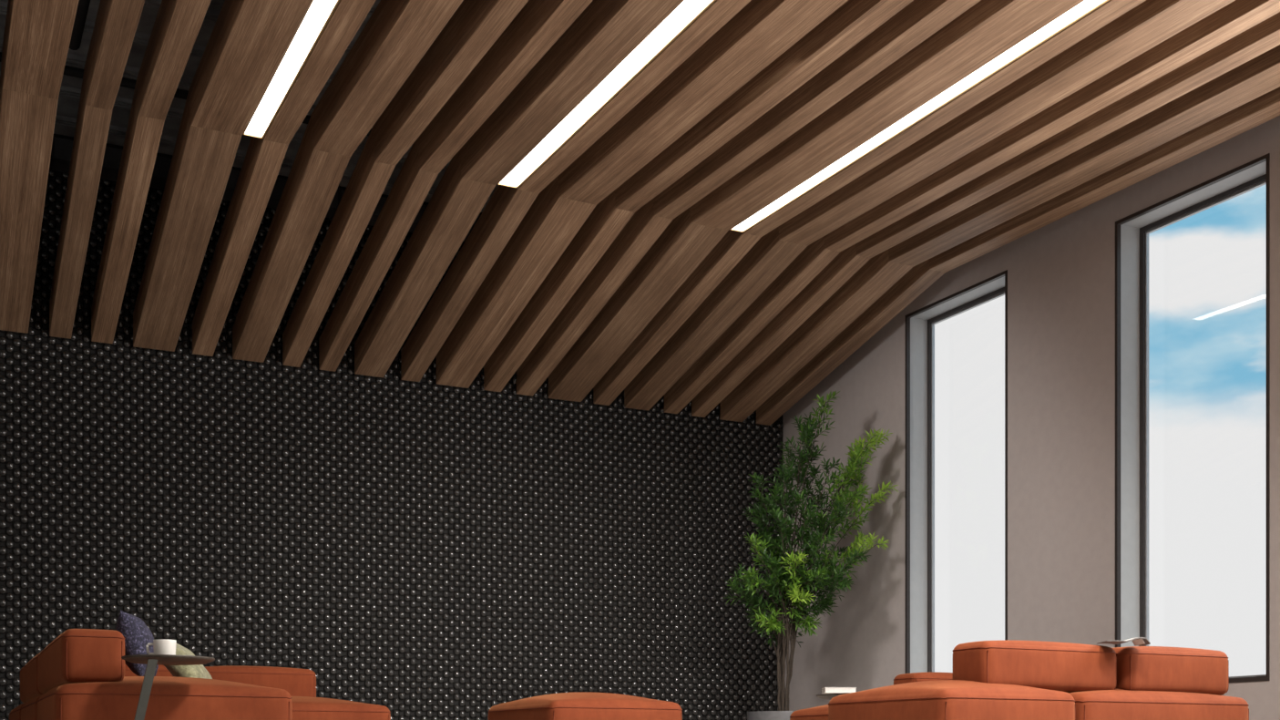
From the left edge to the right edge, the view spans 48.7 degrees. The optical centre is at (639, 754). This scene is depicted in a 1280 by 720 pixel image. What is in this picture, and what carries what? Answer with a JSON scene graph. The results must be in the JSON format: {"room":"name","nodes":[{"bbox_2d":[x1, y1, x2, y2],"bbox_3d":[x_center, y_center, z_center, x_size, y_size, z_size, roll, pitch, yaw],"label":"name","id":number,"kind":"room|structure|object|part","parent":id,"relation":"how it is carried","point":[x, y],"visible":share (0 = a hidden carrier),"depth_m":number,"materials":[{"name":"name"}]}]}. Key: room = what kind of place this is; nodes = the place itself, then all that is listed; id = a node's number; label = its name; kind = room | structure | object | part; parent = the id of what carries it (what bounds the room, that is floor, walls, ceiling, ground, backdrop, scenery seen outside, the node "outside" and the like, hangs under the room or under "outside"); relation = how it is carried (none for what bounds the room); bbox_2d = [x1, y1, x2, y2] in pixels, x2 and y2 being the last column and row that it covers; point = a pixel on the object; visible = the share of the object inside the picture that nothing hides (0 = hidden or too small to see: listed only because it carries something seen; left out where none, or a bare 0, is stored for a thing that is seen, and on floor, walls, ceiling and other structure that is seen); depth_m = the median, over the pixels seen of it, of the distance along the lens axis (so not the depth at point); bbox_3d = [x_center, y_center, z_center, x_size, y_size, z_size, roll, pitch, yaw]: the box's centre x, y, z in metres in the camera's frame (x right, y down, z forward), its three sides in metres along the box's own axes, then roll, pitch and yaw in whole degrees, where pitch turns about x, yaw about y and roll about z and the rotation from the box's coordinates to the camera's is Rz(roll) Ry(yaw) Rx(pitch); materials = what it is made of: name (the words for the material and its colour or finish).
{"room":"lounge","nodes":[
{"label":"lounge","id":0,"kind":"room"},
{"bbox_2d":[0,0,498,212],"bbox_3d":[-0.438,-4.827,3.963,13.134,0.130,16.702,0,0,-27],"label":"ceiling","id":1,"kind":"structure","parent":0,"point":[70,88],"depth_m":10.26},
{"bbox_2d":[0,0,78,333],"bbox_3d":[-1.168,-4.003,3.578,0.302,1.580,16.037,0,0,-27],"label":"wooden slat","id":2,"kind":"object","parent":1,"relation":"hanging from","point":[37,34],"visible":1,"depth_m":8.66,"materials":[{"name":"brown wood"}]},
{"bbox_2d":[68,0,90,50],"bbox_3d":[-0.471,-4.682,2.877,0.090,0.220,14.155,0,0,-27],"label":"pipe","id":3,"kind":"object","parent":1,"relation":"hanging from","point":[83,5],"visible":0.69,"depth_m":8.87,"materials":[{"name":"black metal"}]},
{"bbox_2d":[49,0,144,338],"bbox_3d":[-0.829,-4.003,3.750,0.155,1.580,16.037,0,0,-27],"label":"wooden slat","id":4,"kind":"object","parent":1,"relation":"hanging from","point":[117,21],"visible":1,"depth_m":8.88,"materials":[{"name":"brown wood"}]},
{"bbox_2d":[91,0,211,343],"bbox_3d":[-0.560,-4.003,3.887,0.157,1.580,16.037,0,0,-27],"label":"wooden slat","id":5,"kind":"object","parent":1,"relation":"hanging from","point":[178,24],"visible":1,"depth_m":8.94,"materials":[{"name":"brown wood"}]},
{"bbox_2d":[0,51,412,145],"bbox_3d":[-3.297,-4.643,9.607,12.015,0.300,0.060,0,0,-27],"label":"pipe","id":6,"kind":"object","parent":1,"relation":"hanging from","point":[71,71],"visible":0.02,"depth_m":9.51,"materials":[{"name":"black metal"}]},
{"bbox_2d":[133,0,311,351],"bbox_3d":[-0.214,-4.003,4.063,0.314,1.580,16.037,0,0,-27],"label":"wooden slat","id":7,"kind":"object","parent":1,"relation":"hanging from","point":[249,39],"visible":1,"depth_m":9.02,"materials":[{"name":"brown wood"}]},
{"bbox_2d":[48,134,480,241],"bbox_3d":[-2.202,-4.485,11.027,8.505,0.616,0.256,0,0,-27],"label":"air duct","id":8,"kind":"object","parent":1,"relation":"hanging from","point":[61,151],"visible":0.08,"depth_m":10.27,"materials":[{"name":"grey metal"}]},
{"bbox_2d":[192,0,376,356],"bbox_3d":[0.117,-4.003,4.232,0.160,1.580,16.037,0,0,-27],"label":"wooden slat","id":9,"kind":"object","parent":1,"relation":"hanging from","point":[264,157],"visible":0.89,"depth_m":9.39,"materials":[{"name":"brown wood"}]},
{"bbox_2d":[242,0,340,138],"bbox_3d":[0.587,-4.349,2.982,0.129,0.887,13.383,0,0,-27],"label":"strip light","id":10,"kind":"object","parent":1,"relation":"hanging from","point":[319,13],"visible":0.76,"depth_m":8.02,"materials":[{"name":"glowing white plastic diffuser"}]},
{"bbox_2d":[232,0,463,362],"bbox_3d":[0.438,-4.003,4.395,0.248,1.580,16.037,0,0,-27],"label":"wooden slat","id":11,"kind":"object","parent":1,"relation":"hanging from","point":[398,34],"visible":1,"depth_m":9.10,"materials":[{"name":"brown wood"}]},
{"bbox_2d":[282,0,528,367],"bbox_3d":[0.753,-4.003,4.555,0.144,1.580,16.037,0,0,-27],"label":"wooden slat","id":12,"kind":"object","parent":1,"relation":"hanging from","point":[476,25],"visible":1,"depth_m":9.10,"materials":[{"name":"brown wood"}]},
{"bbox_2d":[319,0,593,371],"bbox_3d":[1.020,-4.003,4.691,0.135,1.580,16.037,0,0,-27],"label":"wooden slat","id":13,"kind":"object","parent":1,"relation":"hanging from","point":[539,24],"visible":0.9,"depth_m":9.14,"materials":[{"name":"brown wood"}]},
{"bbox_2d":[354,0,682,377],"bbox_3d":[1.338,-4.003,4.853,0.251,1.580,16.037,0,0,-27],"label":"wooden slat","id":14,"kind":"object","parent":1,"relation":"hanging from","point":[606,31],"visible":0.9,"depth_m":9.21,"materials":[{"name":"brown wood"}]},
{"bbox_2d":[401,0,751,381],"bbox_3d":[1.662,-4.003,5.018,0.160,1.580,16.037,0,0,-27],"label":"wooden slat","id":15,"kind":"object","parent":1,"relation":"hanging from","point":[506,207],"visible":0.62,"depth_m":10.05,"materials":[{"name":"brown wood"}]},
{"bbox_2d":[497,0,716,188],"bbox_3d":[2.122,-4.349,3.763,0.152,0.887,13.383,0,0,-27],"label":"strip light","id":16,"kind":"object","parent":1,"relation":"hanging from","point":[686,12],"visible":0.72,"depth_m":8.29,"materials":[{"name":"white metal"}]},
{"bbox_2d":[436,0,848,388],"bbox_3d":[1.999,-4.003,5.189,0.294,1.580,16.037,0,0,-27],"label":"wooden slat","id":17,"kind":"object","parent":1,"relation":"hanging from","point":[762,30],"visible":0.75,"depth_m":9.31,"materials":[{"name":"brown wood"}]},
{"bbox_2d":[483,0,913,391],"bbox_3d":[2.332,-4.003,5.358,0.156,1.580,16.037,0,0,-27],"label":"wooden slat","id":18,"kind":"object","parent":1,"relation":"hanging from","point":[854,20],"visible":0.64,"depth_m":9.36,"materials":[{"name":"brown wood"}]},
{"bbox_2d":[516,0,981,396],"bbox_3d":[2.606,-4.003,5.498,0.158,1.580,16.037,0,0,-27],"label":"wooden slat","id":19,"kind":"object","parent":1,"relation":"hanging from","point":[918,20],"visible":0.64,"depth_m":9.36,"materials":[{"name":"brown wood"}]},
{"bbox_2d":[548,0,1083,401],"bbox_3d":[2.953,-4.003,5.674,0.325,1.580,16.037,0,0,-27],"label":"wooden slat","id":20,"kind":"object","parent":1,"relation":"hanging from","point":[986,30],"visible":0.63,"depth_m":9.36,"materials":[{"name":"brown wood"}]},
{"bbox_2d":[593,0,1146,405],"bbox_3d":[3.282,-4.003,5.842,0.162,1.580,16.037,0,0,-27],"label":"wooden slat","id":21,"kind":"object","parent":1,"relation":"hanging from","point":[732,247],"visible":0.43,"depth_m":10.14,"materials":[{"name":"brown wood"}]},
{"bbox_2d":[730,0,1109,232],"bbox_3d":[3.756,-4.349,4.594,0.120,0.887,13.383,0,0,-27],"label":"strip light","id":22,"kind":"object","parent":1,"relation":"hanging from","point":[1084,7],"visible":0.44,"depth_m":8.52,"materials":[{"name":"glowing white acrylic diffuser"}]},
{"bbox_2d":[624,0,1235,409],"bbox_3d":[3.606,-4.003,6.007,0.257,1.580,16.037,0,0,-27],"label":"wooden slat","id":23,"kind":"object","parent":1,"relation":"hanging from","point":[1151,23],"visible":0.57,"depth_m":9.40,"materials":[{"name":"brown wood"}]},
{"bbox_2d":[664,0,1279,413],"bbox_3d":[3.926,-4.003,6.169,0.148,1.580,16.037,0,0,-27],"label":"wooden slat","id":24,"kind":"object","parent":1,"relation":"hanging from","point":[1234,18],"visible":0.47,"depth_m":9.48,"materials":[{"name":"brown wood"}]},
{"bbox_2d":[691,11,1279,417],"bbox_3d":[4.189,-4.003,6.303,0.144,1.580,16.037,0,0,-27],"label":"wooden slat","id":25,"kind":"object","parent":1,"relation":"hanging from","point":[1264,36],"visible":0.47,"depth_m":9.75,"materials":[{"name":"brown wood"}]},
{"bbox_2d":[720,44,1279,421],"bbox_3d":[4.516,-4.003,6.469,0.248,1.580,16.037,0,0,-27],"label":"wooden slat","id":26,"kind":"object","parent":1,"relation":"hanging from","point":[1259,76],"visible":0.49,"depth_m":10.17,"materials":[{"name":"brown wood"}]},
{"bbox_2d":[756,86,1279,425],"bbox_3d":[4.836,-4.003,6.632,0.166,1.580,16.037,0,0,-27],"label":"wooden slat","id":27,"kind":"object","parent":1,"relation":"hanging from","point":[1254,113],"visible":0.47,"depth_m":10.62,"materials":[{"name":"brown wood"}]},
{"bbox_2d":[0,133,782,719],"bbox_3d":[-4.193,-2.296,11.235,12.434,4.992,0.334,0,0,-27],"label":"wall","id":28,"kind":"structure","parent":0,"point":[426,549],"depth_m":12.00,"materials":[{"name":"black tile"}]},
{"bbox_2d":[782,115,1279,719],"bbox_3d":[5.184,-2.296,6.823,0.280,4.992,16.702,0,0,-27],"label":"wall","id":29,"kind":"structure","parent":0,"point":[1061,272],"depth_m":10.74,"materials":[{"name":"beige paint"}]},
{"bbox_2d":[905,269,1007,673],"bbox_3d":[2.702,-2.127,11.692,0.279,3.322,1.285,0,0,-27],"label":"window","id":30,"kind":"structure","parent":29,"relation":"in","point":[920,323],"depth_m":12.24,"materials":[{"name":"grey metal"}]},
{"bbox_2d":[1115,153,1269,682],"bbox_3d":[3.792,-2.127,9.548,0.279,3.322,1.291,0,0,-27],"label":"window","id":31,"kind":"structure","parent":29,"relation":"in","point":[1131,231],"depth_m":10.09,"materials":[{"name":"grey metal"}]},
{"bbox_3d":[-0.438,0.250,3.963,13.134,0.100,16.702,0,0,-27],"label":"floor","id":32,"kind":"structure","parent":0,"visible":0},
{"bbox_2d":[121,654,215,719],"bbox_3d":[-2.011,-0.104,5.824,0.374,0.608,0.615,0,0,16],"label":"side table","id":33,"kind":"object","parent":32,"relation":"on","point":[151,660],"visible":1,"depth_m":5.76,"materials":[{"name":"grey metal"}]},
{"bbox_3d":[-2.030,-0.099,5.709,0.161,0.574,0.014,0,0,-27],"label":"leg","id":34,"kind":"part","parent":33,"relation":"part of","materials":[{"name":"grey metal"}]},
{"bbox_2d":[145,639,176,654],"bbox_3d":[-1.987,-0.442,5.880,0.116,0.068,0.091,0,0,-27],"label":"coffee cup","id":35,"kind":"object","parent":33,"relation":"on","point":[160,646],"visible":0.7,"depth_m":5.85,"materials":[{"name":"white ceramic"}]},
{"bbox_3d":[-2.035,-0.440,5.886,0.038,0.050,0.010,0,0,0],"label":"cup handle","id":36,"kind":"part","parent":35,"relation":"part of","materials":[{"name":"white ceramic"}]},
{"bbox_2d":[9,628,390,719],"bbox_3d":[-2.329,-0.176,7.909,2.032,0.752,3.569,0,0,-27],"label":"sectional sofa","id":37,"kind":"object","parent":32,"relation":"on","point":[81,674],"visible":0.94,"depth_m":6.17,"materials":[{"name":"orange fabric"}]},
{"bbox_2d":[20,652,42,702],"bbox_3d":[-3.299,-0.428,7.940,0.266,0.247,1.443,0,0,-27],"label":"cushion","id":38,"kind":"object","parent":37,"relation":"on","point":[29,690],"depth_m":7.66,"materials":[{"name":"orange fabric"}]},
{"bbox_2d":[38,628,124,694],"bbox_3d":[-2.638,-0.428,6.641,0.266,0.247,1.443,0,0,-27],"label":"cushion","id":39,"kind":"object","parent":37,"relation":"on","point":[76,656],"depth_m":6.02,"materials":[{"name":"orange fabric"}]},
{"bbox_2d":[115,610,158,675],"bbox_3d":[-2.414,-0.522,6.800,0.179,0.316,0.330,0,0,-9],"label":"throw pillow","id":40,"kind":"object","parent":37,"relation":"on","point":[137,633],"visible":0.59,"depth_m":6.66,"materials":[{"name":"blue fabric"}]},
{"bbox_2d":[124,663,173,675],"bbox_3d":[-3.020,-0.428,8.497,0.660,0.247,0.271,0,0,-27],"label":"cushion","id":41,"kind":"object","parent":37,"relation":"on","point":[162,670],"depth_m":8.43,"materials":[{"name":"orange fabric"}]},
{"bbox_2d":[163,643,212,678],"bbox_3d":[-2.326,-0.455,7.223,0.242,0.248,0.340,0,0,1],"label":"throw pillow","id":42,"kind":"object","parent":37,"relation":"on","point":[197,670],"visible":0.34,"depth_m":7.11,"materials":[{"name":"green fabric"}]},
{"bbox_2d":[204,665,316,696],"bbox_3d":[-2.397,-0.428,8.814,0.722,0.247,0.271,0,0,-27],"label":"cushion","id":43,"kind":"object","parent":37,"relation":"on","point":[297,681],"depth_m":8.74,"materials":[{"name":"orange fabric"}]},
{"bbox_2d":[487,692,682,719],"bbox_3d":[-0.336,-0.080,8.227,0.835,0.561,1.006,0,0,-27],"label":"ottoman","id":44,"kind":"object","parent":32,"relation":"on","point":[563,705],"visible":1,"depth_m":7.83,"materials":[{"name":"orange fabric"}]},
{"bbox_2d":[721,390,899,719],"bbox_3d":[1.458,-1.464,12.102,1.476,3.327,0.921,0,0,13],"label":"potted tree","id":45,"kind":"object","parent":32,"relation":"on","point":[786,585],"visible":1,"depth_m":12.07,"materials":[{"name":"green plant"}]},
{"bbox_2d":[816,692,849,699],"bbox_3d":[1.187,-0.065,7.763,0.440,0.530,0.440,0,0,-27],"label":"side table","id":46,"kind":"object","parent":32,"relation":"on","point":[827,696],"visible":0.27,"depth_m":7.66,"materials":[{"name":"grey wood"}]},
{"bbox_2d":[821,686,856,693],"bbox_3d":[1.067,-0.345,7.588,0.170,0.030,0.123,0,0,0],"label":"closed book","id":47,"kind":"object","parent":46,"relation":"on","point":[825,690],"visible":0.84,"depth_m":7.53,"materials":[{"name":"white paper"}]},
{"bbox_2d":[789,671,952,719],"bbox_3d":[1.993,-0.176,9.511,1.852,0.752,0.853,0,0,-27],"label":"sectional sofa","id":48,"kind":"object","parent":32,"relation":"on","point":[817,712],"visible":0.15,"depth_m":9.29,"materials":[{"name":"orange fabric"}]},
{"bbox_2d":[893,671,952,684],"bbox_3d":[1.999,-0.428,9.476,0.599,0.247,0.268,0,0,-27],"label":"cushion","id":49,"kind":"object","parent":48,"relation":"on","point":[912,677],"depth_m":9.32,"materials":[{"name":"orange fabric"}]},
{"bbox_2d":[828,640,1249,719],"bbox_3d":[2.006,-0.176,7.237,2.065,0.752,1.119,0,0,-27],"label":"sectional sofa","id":50,"kind":"object","parent":32,"relation":"on","point":[992,680],"visible":1,"depth_m":6.79,"materials":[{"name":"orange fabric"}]},
{"bbox_2d":[952,640,1116,692],"bbox_3d":[1.926,-0.428,6.895,0.856,0.247,0.274,0,0,-27],"label":"cushion","id":51,"kind":"object","parent":50,"relation":"on","point":[1068,667],"depth_m":6.75,"materials":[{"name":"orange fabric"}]},
{"bbox_2d":[1097,636,1150,645],"bbox_3d":[2.361,-0.552,6.912,0.210,0.034,0.150,0,0,0],"label":"magazine","id":52,"kind":"object","parent":50,"relation":"on","point":[1138,640],"visible":1,"depth_m":6.88,"materials":[{"name":"white paper"}]},
{"bbox_2d":[1112,645,1228,695],"bbox_3d":[2.663,-0.428,7.239,0.728,0.247,0.282,0,0,-27],"label":"cushion","id":53,"kind":"object","parent":50,"relation":"on","point":[1140,669],"depth_m":7.09,"materials":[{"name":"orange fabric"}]}
]}

